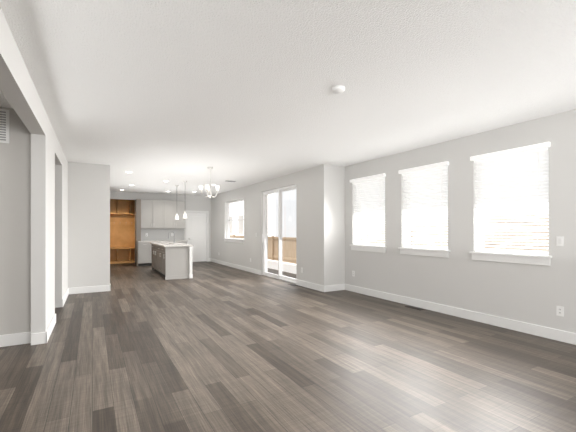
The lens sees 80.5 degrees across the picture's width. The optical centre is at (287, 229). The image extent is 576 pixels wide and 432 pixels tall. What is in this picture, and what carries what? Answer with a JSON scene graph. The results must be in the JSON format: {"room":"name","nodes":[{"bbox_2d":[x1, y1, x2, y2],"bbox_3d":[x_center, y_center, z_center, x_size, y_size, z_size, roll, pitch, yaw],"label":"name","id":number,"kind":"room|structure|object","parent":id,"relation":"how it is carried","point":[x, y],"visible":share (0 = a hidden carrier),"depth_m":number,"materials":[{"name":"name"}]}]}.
{"room":"empty living room","nodes":[
{"label":"empty living room","id":0,"kind":"room"},
{"bbox_2d":[0,107,30,334],"bbox_3d":[-4.558,-0.030,3.954,2.720,2.740,16.600,0,0,-30],"label":"wall","id":1,"kind":"structure","parent":0,"point":[15,234],"depth_m":3.95,"materials":[{"name":"grey paint"}]},
{"bbox_2d":[0,109,8,143],"bbox_3d":[-3.390,-1.183,3.810,0.420,0.385,0.012,0,0,-30],"label":"air vent","id":2,"kind":"object","parent":1,"relation":"in","point":[4,125],"visible":1,"depth_m":3.89,"materials":[{"name":"white metal"}]},
{"bbox_2d":[0,8,67,333],"bbox_3d":[-1.928,-0.030,2.208,0.262,2.740,10.950,0,0,-30],"label":"wall","id":3,"kind":"structure","parent":0,"point":[49,224],"depth_m":3.99,"materials":[{"name":"white paint"}]},
{"bbox_2d":[0,258,575,346],"bbox_3d":[-2.118,1.272,5.358,8.070,0.135,16.600,0,0,-30],"label":"baseboard","id":4,"kind":"structure","parent":3,"relation":"attached to","point":[43,337],"depth_m":5.05,"materials":[{"name":"white"}]},
{"bbox_2d":[68,162,109,287],"bbox_3d":[-5.230,-0.030,8.845,0.910,2.740,3.850,0,0,-30],"label":"wall","id":5,"kind":"structure","parent":0,"point":[88,224],"depth_m":7.20,"materials":[{"name":"white paint"}]},
{"bbox_2d":[110,191,210,257],"bbox_3d":[-6.537,-0.030,12.471,7.500,2.740,0.140,0,0,-30],"label":"wall","id":6,"kind":"structure","parent":0,"point":[197,203],"depth_m":13.64,"materials":[{"name":"white paint"}]},
{"bbox_2d":[141,199,164,226],"bbox_3d":[-5.163,-0.580,12.977,0.877,1.080,0.344,0,0,-30],"label":"upper cabinet","id":7,"kind":"object","parent":6,"relation":"attached to","point":[158,213],"depth_m":12.83,"materials":[{"name":"grey wood"}]},
{"bbox_2d":[165,200,184,226],"bbox_3d":[-4.506,-0.580,13.355,0.876,1.080,0.344,0,0,-30],"label":"upper cabinet","id":8,"kind":"object","parent":6,"relation":"attached to","point":[171,207],"depth_m":13.21,"materials":[{"name":"grey wood"}]},
{"bbox_2d":[188,213,205,261],"bbox_3d":[-3.740,0.324,14.007,0.780,2.008,0.117,0,0,-30],"label":"door","id":9,"kind":"structure","parent":6,"relation":"in","point":[197,231],"depth_m":14.04,"materials":[{"name":"white"}]},
{"bbox_2d":[185,210,208,261],"bbox_3d":[-3.767,0.285,14.054,0.960,2.110,0.158,0,0,-30],"label":"door frame","id":10,"kind":"structure","parent":6,"relation":"attached to","point":[207,235],"depth_m":14.20,"materials":[{"name":"white wood"}]},
{"bbox_2d":[211,166,318,283],"bbox_3d":[-1.627,-0.030,11.655,0.200,2.740,9.570,0,0,-30],"label":"wall","id":11,"kind":"structure","parent":0,"point":[306,182],"depth_m":9.99,"materials":[{"name":"white paint"}]},
{"bbox_2d":[223,199,243,242],"bbox_3d":[-1.852,-0.289,11.982,0.225,1.468,1.940,0,0,-30],"label":"dining window","id":12,"kind":"structure","parent":11,"relation":"in","point":[237,240],"depth_m":12.26,"materials":[{"name":"white plastic"}]},
{"bbox_2d":[262,185,295,283],"bbox_3d":[-0.227,0.115,9.156,0.165,2.446,1.956,0,0,-30],"label":"sliding door","id":13,"kind":"structure","parent":11,"relation":"in","point":[279,276],"depth_m":9.16,"materials":[{"name":"white plastic"}]},
{"bbox_2d":[0,261,575,431],"bbox_3d":[-2.392,1.400,6.065,8.700,0.120,18.500,0,0,-30],"label":"floor","id":14,"kind":"structure","parent":0,"point":[209,346],"depth_m":3.33,"materials":[{"name":"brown wood"}]},
{"bbox_2d":[110,199,134,263],"bbox_3d":[-6.606,0.030,13.655,1.348,2.620,0.566,0,0,-30],"label":"built-in shelving unit","id":15,"kind":"object","parent":14,"relation":"on","point":[122,231],"visible":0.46,"depth_m":13.82,"materials":[{"name":"brown wood"}]},
{"bbox_2d":[135,243,151,266],"bbox_3d":[-5.187,0.902,12.800,0.979,0.875,0.626,0,0,-30],"label":"base cabinet","id":16,"kind":"object","parent":14,"relation":"on","point":[143,251],"depth_m":12.43,"materials":[{"name":"grey wood"}]},
{"bbox_2d":[135,239,186,242],"bbox_3d":[-4.805,0.445,13.015,1.774,0.040,0.636,0,0,-30],"label":"countertop","id":17,"kind":"structure","parent":16,"relation":"on","point":[136,240],"depth_m":13.03,"materials":[{"name":"white stone"}]},
{"bbox_2d":[150,243,192,278],"bbox_3d":[-3.566,0.903,10.256,0.744,0.875,2.503,0,0,-30],"label":"kitchen island","id":18,"kind":"object","parent":14,"relation":"on","point":[171,260],"depth_m":9.28,"materials":[{"name":"grey wood"}]},
{"bbox_2d":[158,243,192,246],"bbox_3d":[-3.571,0.445,10.272,0.770,0.040,2.550,0,0,-30],"label":"island countertop","id":19,"kind":"structure","parent":18,"relation":"on","point":[159,244],"depth_m":9.56,"materials":[{"name":"white stone"}]},
{"bbox_2d":[405,306,424,309],"bbox_3d":[2.157,1.337,5.797,0.110,0.007,0.320,0,0,-30],"label":"floor air vent","id":20,"kind":"object","parent":14,"relation":"in","point":[412,307],"visible":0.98,"depth_m":5.79,"materials":[{"name":"grey metal"}]},
{"bbox_2d":[0,0,575,195],"bbox_3d":[-2.392,-1.460,6.065,8.700,0.120,18.500,0,0,-30],"label":"ceiling","id":21,"kind":"structure","parent":0,"point":[152,95],"depth_m":3.15,"materials":[{"name":"white paint"}]},
{"bbox_2d":[199,167,219,197],"bbox_3d":[-1.763,-1.057,7.682,0.480,0.686,0.464,0,0,-30],"label":"chandelier","id":22,"kind":"object","parent":21,"relation":"hanging from","point":[207,187],"visible":1,"depth_m":7.62,"materials":[{"name":"silver metal"}]},
{"bbox_2d":[332,85,344,93],"bbox_3d":[0.498,-1.383,3.366,0.130,0.035,0.130,0,0,-30],"label":"smoke detector","id":23,"kind":"object","parent":21,"relation":"attached to","point":[338,89],"visible":1,"depth_m":3.33,"materials":[{"name":"white plastic"}]},
{"bbox_2d":[319,164,344,285],"bbox_3d":[0.969,-0.030,7.513,0.570,2.740,0.200,0,0,-30],"label":"wall","id":24,"kind":"structure","parent":0,"point":[331,224],"depth_m":7.40,"materials":[{"name":"white paint"}]},
{"bbox_2d":[345,109,575,332],"bbox_3d":[3.429,-0.030,4.008,0.200,2.740,8.730,0,0,-30],"label":"wall","id":25,"kind":"structure","parent":0,"point":[459,277],"depth_m":5.03,"materials":[{"name":"white paint"}]},
{"bbox_2d":[349,173,386,252],"bbox_3d":[1.681,-0.312,6.971,0.235,1.515,1.030,0,0,-30],"label":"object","id":26,"kind":"structure","parent":25,"relation":"in","point":[358,227],"depth_m":6.94,"materials":[{"name":"white plastic"}]},
{"bbox_2d":[398,161,449,257],"bbox_3d":[2.349,-0.312,5.809,0.235,1.515,1.010,0,0,-30],"label":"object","id":27,"kind":"structure","parent":25,"relation":"in","point":[408,248],"depth_m":5.76,"materials":[{"name":"white plastic"}]},
{"bbox_2d":[469,142,551,265],"bbox_3d":[3.027,-0.312,4.630,0.235,1.515,1.030,0,0,-30],"label":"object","id":28,"kind":"structure","parent":25,"relation":"in","point":[508,255],"depth_m":4.57,"materials":[{"name":"white plastic"}]},
{"bbox_2d":[556,236,563,245],"bbox_3d":[3.265,0.140,4.081,0.009,0.116,0.072,0,0,-30],"label":"light switch","id":29,"kind":"object","parent":25,"relation":"attached to","point":[559,242],"depth_m":4.08,"materials":[{"name":"white plastic"}]},
{"bbox_2d":[556,306,563,316],"bbox_3d":[3.265,0.980,4.081,0.008,0.116,0.072,0,0,-30],"label":"outlet","id":30,"kind":"object","parent":25,"relation":"attached to","point":[559,309],"depth_m":4.08,"materials":[{"name":"white plastic"}]},
{"label":"outside","id":31,"kind":"structure","parent":0,"visible":0},
{"bbox_2d":[268,259,295,273],"bbox_3d":[-0.306,1.420,14.474,4.900,0.120,46.600,0,0,-30],"label":"patio","id":32,"kind":"structure","parent":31,"point":[274,264],"depth_m":12.50,"materials":[{"name":"white concrete"}]},
{"bbox_2d":[230,235,384,263],"bbox_3d":[-3.988,0.825,20.907,0.110,1.070,27.825,0,0,-30],"label":"fence","id":33,"kind":"object","parent":32,"relation":"on","point":[287,242],"depth_m":14.30,"materials":[{"name":"brown wood"}]},
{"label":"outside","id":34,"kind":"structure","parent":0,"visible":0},
{"bbox_2d":[230,193,274,236],"bbox_3d":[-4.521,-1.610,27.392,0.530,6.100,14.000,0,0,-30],"label":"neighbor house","id":35,"kind":"structure","parent":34,"point":[237,216],"depth_m":24.93,"materials":[{"name":"white"}]}
]}

